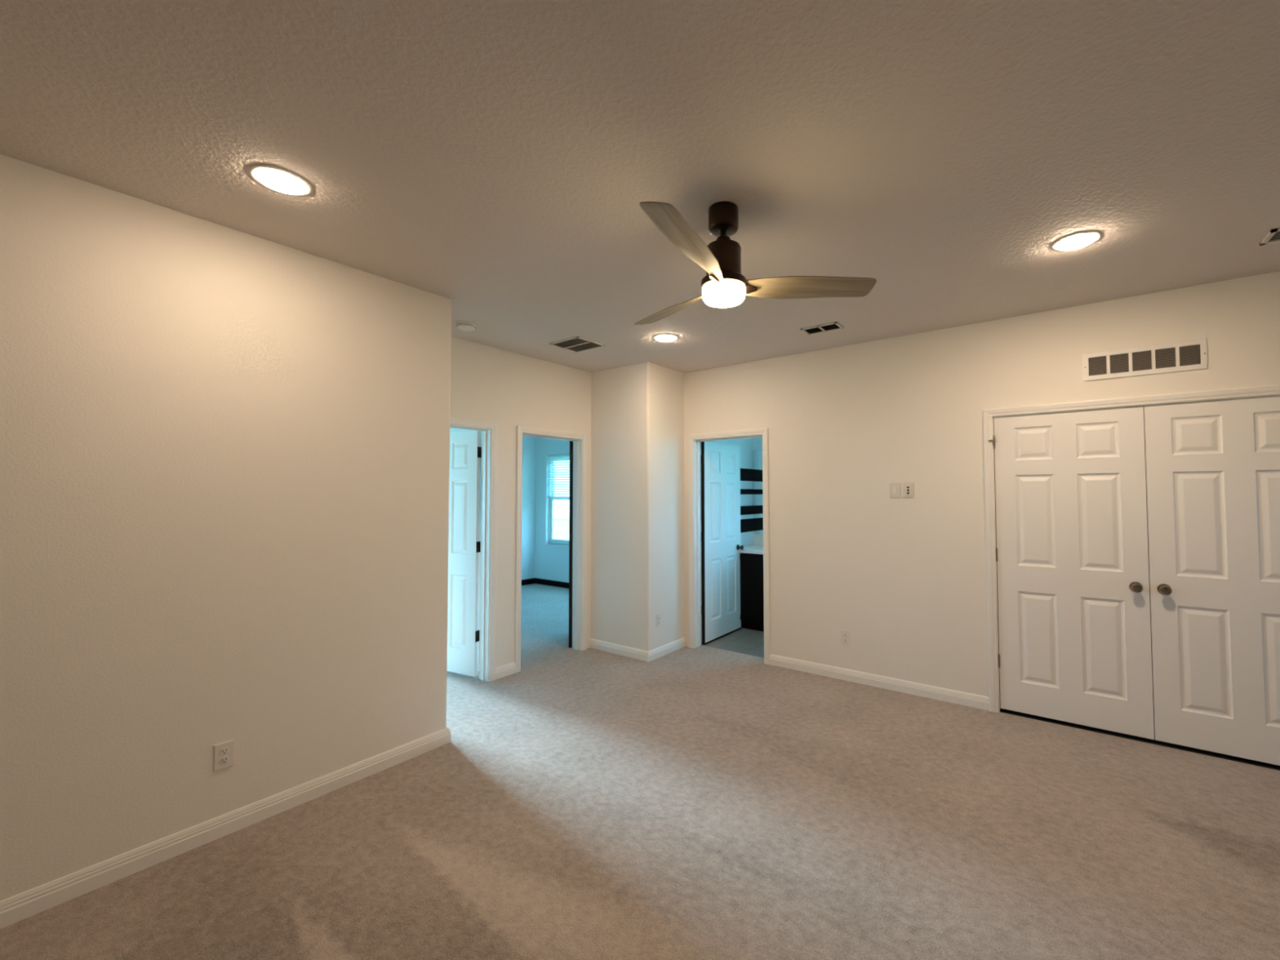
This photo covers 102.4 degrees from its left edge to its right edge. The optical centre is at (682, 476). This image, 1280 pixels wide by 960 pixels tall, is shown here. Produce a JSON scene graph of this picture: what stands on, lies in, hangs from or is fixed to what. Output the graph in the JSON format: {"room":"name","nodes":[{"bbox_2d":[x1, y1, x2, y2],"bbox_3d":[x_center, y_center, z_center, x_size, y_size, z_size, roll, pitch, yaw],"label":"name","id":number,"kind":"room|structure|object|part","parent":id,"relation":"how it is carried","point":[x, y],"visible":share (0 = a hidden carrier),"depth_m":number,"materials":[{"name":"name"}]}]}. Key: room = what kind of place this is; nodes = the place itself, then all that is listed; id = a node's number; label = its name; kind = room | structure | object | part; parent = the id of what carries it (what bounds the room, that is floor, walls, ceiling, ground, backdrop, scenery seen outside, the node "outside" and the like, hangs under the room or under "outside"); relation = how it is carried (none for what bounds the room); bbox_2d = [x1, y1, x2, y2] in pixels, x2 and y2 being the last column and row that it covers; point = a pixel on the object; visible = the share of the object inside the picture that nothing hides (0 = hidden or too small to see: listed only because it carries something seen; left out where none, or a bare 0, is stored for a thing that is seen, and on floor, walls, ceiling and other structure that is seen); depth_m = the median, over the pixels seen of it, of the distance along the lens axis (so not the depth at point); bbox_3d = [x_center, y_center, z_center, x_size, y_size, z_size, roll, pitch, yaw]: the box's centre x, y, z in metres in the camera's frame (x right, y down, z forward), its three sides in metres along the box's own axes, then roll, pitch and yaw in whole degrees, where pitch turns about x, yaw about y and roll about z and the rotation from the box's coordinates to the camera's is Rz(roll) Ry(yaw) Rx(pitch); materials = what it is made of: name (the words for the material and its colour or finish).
{"room":"empty living room","nodes":[
{"label":"empty living room","id":0,"kind":"room"},
{"bbox_2d":[0,153,451,901],"bbox_3d":[-2.759,0.200,1.455,0.120,2.740,4.352,-2,-2,36],"label":"wall","id":1,"kind":"structure","parent":0,"point":[224,451],"depth_m":2.23,"materials":[{"name":"white paint"}]},
{"bbox_2d":[213,738,235,772],"bbox_3d":[-2.048,1.245,2.296,0.010,0.117,0.072,-2,-2,36],"label":"wall outlet","id":2,"kind":"object","parent":1,"relation":"attached to","point":[224,752],"visible":1,"depth_m":2.29,"materials":[{"name":"white plastic"}]},
{"bbox_2d":[218,755,229,764],"bbox_3d":[-2.046,1.264,2.294,0.004,0.027,0.035,-2,-2,36],"label":"receptacle","id":3,"kind":"object","parent":2,"relation":"attached to","point":[222,759],"depth_m":2.29,"materials":[{"name":"grey plastic"}]},
{"bbox_2d":[219,746,229,755],"bbox_3d":[-2.046,1.225,2.295,0.004,0.027,0.035,-2,-2,36],"label":"receptacle","id":4,"kind":"object","parent":2,"relation":"attached to","point":[223,750],"depth_m":2.29,"materials":[{"name":"grey plastic"}]},
{"bbox_2d":[0,727,450,928],"bbox_3d":[-2.984,1.531,1.583,0.721,0.090,4.366,-2,-2,36],"label":"baseboard","id":5,"kind":"structure","parent":1,"relation":"attached to","point":[27,904],"depth_m":2.21,"materials":[{"name":"white paint"}]},
{"bbox_2d":[449,427,481,671],"bbox_3d":[-2.948,0.332,5.374,3.350,2.740,0.100,-2,-2,36],"label":"wall","id":6,"kind":"structure","parent":0,"point":[451,430],"depth_m":4.45,"materials":[{"name":"white paint"}]},
{"bbox_2d":[449,336,591,667],"bbox_3d":[-2.581,0.248,2.913,0.120,2.740,6.930,-2,-2,36],"label":"wall","id":7,"kind":"structure","parent":0,"point":[508,389],"depth_m":4.37,"materials":[{"name":"white paint"}]},
{"bbox_2d":[447,431,481,676],"bbox_3d":[-2.009,0.632,4.416,0.701,2.030,0.168,-1,-2,26],"label":"door","id":8,"kind":"structure","parent":7,"relation":"in","point":[465,449],"depth_m":4.32,"materials":[{"name":"white paint"}]},
{"bbox_2d":[449,417,497,681],"bbox_3d":[-1.830,0.596,3.946,0.158,2.110,0.820,-2,-2,36],"label":"door frame","id":9,"kind":"structure","parent":7,"relation":"attached to","point":[487,628],"depth_m":4.21,"materials":[{"name":"white paint"}]},
{"bbox_2d":[495,662,515,679],"bbox_3d":[-1.476,1.617,4.285,0.014,0.090,0.195,-2,-2,36],"label":"baseboard","id":10,"kind":"structure","parent":7,"relation":"attached to","point":[508,669],"depth_m":4.28,"materials":[{"name":"white paint"}]},
{"bbox_2d":[514,425,587,672],"bbox_3d":[-1.237,0.622,4.770,0.158,2.110,0.820,-2,-2,36],"label":"door frame","id":11,"kind":"structure","parent":7,"relation":"attached to","point":[580,441],"depth_m":5.01,"materials":[{"name":"white paint"}]},
{"bbox_2d":[568,440,573,647],"bbox_3d":[-1.129,0.672,5.441,0.168,2.046,0.701,0,-2,-4],"label":"door","id":12,"kind":"structure","parent":7,"relation":"in","point":[571,495],"depth_m":5.10,"materials":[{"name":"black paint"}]},
{"bbox_2d":[521,435,535,579],"bbox_3d":[-4.962,0.342,5.544,0.120,2.740,8.425,-2,-2,36],"label":"wall","id":13,"kind":"structure","parent":0,"point":[528,500],"depth_m":8.71,"materials":[{"name":"white paint"}]},
{"bbox_2d":[534,437,569,582],"bbox_3d":[-0.811,0.403,7.673,4.135,2.740,0.120,-2,-2,36],"label":"wall","id":14,"kind":"structure","parent":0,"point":[551,562],"depth_m":8.68,"materials":[{"name":"white paint"}]},
{"bbox_2d":[544,456,569,546],"bbox_3d":[-1.889,0.380,8.437,0.965,1.517,0.140,-2,-2,36],"label":"window","id":15,"kind":"structure","parent":14,"relation":"attached to","point":[563,543],"depth_m":8.67,"materials":[{"name":"white plastic"}]},
{"bbox_3d":[-1.907,1.126,8.383,0.965,0.022,0.070,-2,-2,36],"label":"sill","id":16,"kind":"part","parent":15,"relation":"part of","materials":[{"name":"white paint"}]},
{"bbox_3d":[-1.874,0.707,8.445,0.853,0.750,0.026,-2,-2,36],"label":"sash","id":17,"kind":"part","parent":15,"relation":"part of","materials":[{"name":"white glass"}]},
{"bbox_3d":[-1.860,0.015,8.491,0.853,0.715,0.026,-2,-2,36],"label":"sash","id":18,"kind":"part","parent":15,"relation":"part of","materials":[{"name":"white plastic"}]},
{"bbox_2d":[546,453,569,497],"bbox_3d":[-1.904,-0.018,8.431,0.910,0.715,0.040,-2,-2,36],"label":"window blind","id":19,"kind":"object","parent":14,"relation":"attached to","point":[557,456],"visible":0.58,"depth_m":8.54,"materials":[{"name":"white plastic"}]},
{"bbox_3d":[-1.903,0.330,8.419,0.904,0.020,0.040,-2,-2,36],"label":"rail","id":20,"kind":"part","parent":19,"relation":"part of","materials":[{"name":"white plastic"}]},
{"bbox_2d":[590,361,684,651],"bbox_3d":[-0.452,0.319,5.189,0.799,2.740,0.628,-2,-2,36],"label":"wall","id":21,"kind":"structure","parent":0,"point":[637,410],"depth_m":4.91,"materials":[{"name":"white paint"}]},
{"bbox_2d":[521,577,685,662],"bbox_3d":[-1.684,1.686,6.335,4.223,0.090,3.005,-2,-2,36],"label":"baseboard","id":22,"kind":"structure","parent":21,"relation":"attached to","point":[620,650],"depth_m":4.91,"materials":[{"name":"white paint"}]},
{"bbox_2d":[656,613,661,627],"bbox_3d":[-0.217,1.337,4.786,0.010,0.117,0.072,-2,-2,36],"label":"wall outlet","id":23,"kind":"object","parent":21,"relation":"attached to","point":[659,615],"visible":1,"depth_m":4.78,"materials":[{"name":"white plastic"}]},
{"bbox_2d":[0,0,1279,373],"bbox_3d":[-0.644,-1.219,2.414,10.850,0.150,8.545,-2,-2,36],"label":"ceiling","id":24,"kind":"structure","parent":0,"point":[497,159],"depth_m":1.77,"materials":[{"name":"white paint"}]},
{"bbox_2d":[248,164,313,195],"bbox_3d":[-1.562,-1.147,2.002,0.200,0.016,0.200,-2,-2,36],"label":"recessed light","id":25,"kind":"object","parent":24,"relation":"in","point":[279,180],"visible":1,"depth_m":1.98,"materials":[{"name":"white plastic"}]},
{"bbox_2d":[455,320,476,331],"bbox_3d":[-1.550,-1.080,3.687,0.140,0.039,0.140,-2,-2,36],"label":"smoke detector","id":26,"kind":"object","parent":24,"relation":"attached to","point":[467,326],"visible":1,"depth_m":3.65,"materials":[{"name":"white plastic"}]},
{"bbox_2d":[549,336,604,352],"bbox_3d":[-0.855,-1.080,4.192,0.330,0.009,0.300,-2,-2,36],"label":"ceiling vent","id":27,"kind":"object","parent":24,"relation":"in","point":[576,344],"visible":1,"depth_m":4.18,"materials":[{"name":"white metal"}]},
{"bbox_2d":[653,333,678,342],"bbox_3d":[-0.128,-1.084,4.018,0.200,0.016,0.200,-2,-2,36],"label":"recessed light","id":28,"kind":"object","parent":24,"relation":"in","point":[660,337],"visible":1,"depth_m":3.98,"materials":[{"name":"white plastic"}]},
{"bbox_2d":[634,200,876,324],"bbox_3d":[0.078,-0.949,2.164,1.173,0.410,1.126,-2,-2,36],"label":"ceiling fan","id":29,"kind":"object","parent":24,"relation":"hanging from","point":[723,285],"visible":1,"depth_m":2.16,"materials":[{"name":"brown wood"}]},
{"bbox_3d":[-0.036,-0.813,2.491,0.140,0.058,0.609,1,-2,-37],"label":"blade","id":30,"kind":"part","parent":29,"relation":"part of","materials":[{"name":"brown wood"}]},
{"bbox_3d":[0.036,-0.834,1.873,0.140,0.058,0.609,-1,-2,23],"label":"blade","id":31,"kind":"part","parent":29,"relation":"part of","materials":[{"name":"brown wood"}]},
{"bbox_3d":[0.179,-0.778,2.201,0.185,0.070,0.185,-2,-2,36],"label":"lamp shade","id":32,"kind":"part","parent":29,"relation":"part of","materials":[{"name":"white glass"}]},
{"bbox_3d":[0.536,-0.823,2.238,0.609,0.058,0.140,0,-2,-6],"label":"blade","id":33,"kind":"part","parent":29,"relation":"part of","materials":[{"name":"brown wood"}]},
{"bbox_2d":[800,321,843,335],"bbox_3d":[1.034,-1.097,3.795,0.270,0.010,0.155,-2,-2,36],"label":"ceiling vent","id":34,"kind":"object","parent":24,"relation":"in","point":[833,326],"visible":1,"depth_m":3.79,"materials":[{"name":"white metal"}]},
{"bbox_2d":[1050,230,1102,251],"bbox_3d":[1.915,-1.140,2.497,0.200,0.016,0.200,-2,-2,36],"label":"recessed light","id":35,"kind":"object","parent":24,"relation":"in","point":[1074,241],"visible":1,"depth_m":2.47,"materials":[{"name":"white plastic"}]},
{"bbox_2d":[1259,227,1279,245],"bbox_3d":[2.926,-1.150,2.368,0.320,0.010,0.170,-2,-2,36],"label":"ceiling vent","id":36,"kind":"object","parent":24,"relation":"in","point":[1273,236],"visible":1,"depth_m":2.46,"materials":[{"name":"white metal"}]},
{"bbox_2d":[0,583,1279,959],"bbox_3d":[-0.637,1.693,2.317,10.850,0.202,8.545,-2,-2,36],"label":"floor","id":37,"kind":"structure","parent":0,"point":[703,802],"depth_m":2.23,"materials":[{"name":"beige carpet"}]},
{"bbox_2d":[739,552,764,631],"bbox_3d":[1.204,1.271,5.656,1.197,0.855,0.545,-2,-2,36],"label":"vanity cabinet","id":38,"kind":"object","parent":37,"relation":"on","point":[752,606],"visible":0.03,"depth_m":5.68,"materials":[{"name":"black wood"}]},
{"bbox_2d":[738,537,763,554],"bbox_3d":[1.211,0.775,5.671,1.212,0.138,0.539,-2,-2,36],"label":"countertop","id":39,"kind":"structure","parent":38,"relation":"on","point":[757,547],"depth_m":5.87,"materials":[{"name":"white stone"}]},
{"bbox_2d":[1000,708,1279,770],"bbox_3d":[2.865,1.610,3.115,1.594,0.004,0.056,-2,-2,36],"label":"threshold","id":40,"kind":"object","parent":37,"relation":"on","point":[1048,720],"visible":1,"depth_m":3.13,"materials":[{"name":"black"}]},
{"bbox_2d":[700,438,754,632],"bbox_3d":[0.483,0.338,5.824,0.126,2.740,1.376,-2,-2,36],"label":"wall","id":41,"kind":"structure","parent":0,"point":[745,445],"depth_m":6.11,"materials":[{"name":"white paint"}]},
{"bbox_2d":[752,437,763,537],"bbox_3d":[1.901,0.326,5.596,2.455,2.740,0.120,-2,-2,36],"label":"wall","id":42,"kind":"structure","parent":0,"point":[757,442],"depth_m":6.25,"materials":[{"name":"white paint"}]},
{"bbox_2d":[753,449,763,534],"bbox_3d":[1.257,0.171,5.984,0.945,1.030,0.011,-2,-2,36],"label":"wall mirror","id":43,"kind":"object","parent":42,"relation":"attached to","point":[757,455],"visible":0.12,"depth_m":6.22,"materials":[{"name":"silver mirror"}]},
{"bbox_2d":[753,537,763,545],"bbox_3d":[1.362,0.762,5.883,1.212,0.100,0.020,-2,-2,36],"label":"backsplash","id":44,"kind":"structure","parent":42,"relation":"attached to","point":[757,540],"depth_m":6.19,"materials":[{"name":"white stone"}]},
{"bbox_2d":[684,271,1279,697],"bbox_3d":[2.614,0.250,3.373,6.501,2.740,0.120,-2,-2,36],"label":"wall","id":45,"kind":"structure","parent":0,"point":[906,578],"depth_m":3.92,"materials":[{"name":"cream off-white paint"}]},
{"bbox_2d":[701,441,743,644],"bbox_3d":[0.449,0.669,5.473,0.103,2.046,0.756,-2,-2,36],"label":"door","id":46,"kind":"structure","parent":45,"relation":"in","point":[720,463],"depth_m":5.43,"materials":[{"name":"white paint"}]},
{"bbox_3d":[0.651,0.784,5.715,0.066,0.064,0.064,-2,-2,35],"label":"knob","id":47,"kind":"part","parent":46,"relation":"part of","materials":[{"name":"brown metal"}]},
{"bbox_2d":[688,427,769,664],"bbox_3d":[0.462,0.622,4.909,0.874,2.110,0.158,-2,-2,36],"label":"door frame","id":48,"kind":"structure","parent":45,"relation":"attached to","point":[694,440],"depth_m":5.07,"materials":[{"name":"white paint"}]},
{"bbox_2d":[840,629,849,645],"bbox_3d":[1.331,1.309,4.183,0.072,0.117,0.010,-2,-2,36],"label":"wall outlet","id":49,"kind":"object","parent":45,"relation":"attached to","point":[845,634],"visible":1,"depth_m":4.18,"materials":[{"name":"white plastic"}]},
{"bbox_2d":[769,653,989,711],"bbox_3d":[1.463,1.602,4.075,1.682,0.090,0.014,-2,-2,36],"label":"baseboard","id":50,"kind":"structure","parent":45,"relation":"attached to","point":[970,700],"depth_m":3.98,"materials":[{"name":"white paint"}]},
{"bbox_2d":[889,482,900,497],"bbox_3d":[1.654,0.103,3.988,0.080,0.117,0.012,-2,-2,36],"label":"light switch","id":51,"kind":"object","parent":45,"relation":"attached to","point":[895,487],"visible":1,"depth_m":3.98,"materials":[{"name":"white plastic"}]},
{"bbox_2d":[902,482,914,497],"bbox_3d":[1.732,0.101,3.930,0.080,0.117,0.014,-2,-2,36],"label":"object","id":52,"kind":"object","parent":45,"relation":"attached to","point":[908,487],"visible":1,"depth_m":3.93,"materials":[{"name":"white plastic"}]},
{"bbox_2d":[992,405,1154,739],"bbox_3d":[2.514,0.579,3.352,0.798,2.030,0.102,-2,-2,36],"label":"door","id":53,"kind":"structure","parent":45,"relation":"in","point":[1072,553],"depth_m":3.34,"materials":[{"name":"white paint"}]},
{"bbox_3d":[2.778,0.676,3.137,0.064,0.064,0.066,-2,-2,36],"label":"knob","id":54,"kind":"part","parent":53,"relation":"part of","materials":[{"name":"silver metal"}]},
{"bbox_2d":[982,384,1279,712],"bbox_3d":[2.873,0.558,3.165,1.714,2.110,0.139,-2,-2,36],"label":"door frame","id":55,"kind":"structure","parent":45,"relation":"attached to","point":[988,415],"depth_m":3.56,"materials":[{"name":"white paint"}]},
{"bbox_2d":[1082,338,1207,381],"bbox_3d":[2.833,-0.716,3.164,0.570,0.178,0.012,-2,-2,36],"label":"air vent","id":56,"kind":"object","parent":45,"relation":"in","point":[1188,355],"visible":1,"depth_m":3.15,"materials":[{"name":"white metal"}]},
{"bbox_2d":[1143,395,1279,765],"bbox_3d":[3.165,0.562,2.884,0.798,2.030,0.102,-2,-2,36],"label":"door","id":57,"kind":"structure","parent":45,"relation":"in","point":[1212,468],"depth_m":2.96,"materials":[{"name":"white paint"}]},
{"bbox_3d":[2.881,0.673,3.063,0.064,0.064,0.066,-2,-2,36],"label":"knob","id":58,"kind":"part","parent":57,"relation":"part of","materials":[{"name":"silver metal"}]},
{"label":"outside","id":59,"kind":"structure","parent":0,"visible":0},
{"bbox_3d":[-1.973,2.991,18.574,55.000,0.200,52.000,-2,-2,36],"label":"ground","id":60,"kind":"structure","parent":59,"visible":0},
{"bbox_2d":[553,515,568,540],"bbox_3d":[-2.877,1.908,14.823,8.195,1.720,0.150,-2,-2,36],"label":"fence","id":61,"kind":"object","parent":60,"relation":"on","point":[561,523],"visible":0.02,"depth_m":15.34,"materials":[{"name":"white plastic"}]},
{"bbox_3d":[-2.859,1.937,14.809,8.000,1.580,0.060,-2,-2,36],"label":"rail","id":62,"kind":"part","parent":61,"relation":"part of","materials":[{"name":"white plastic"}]}
]}

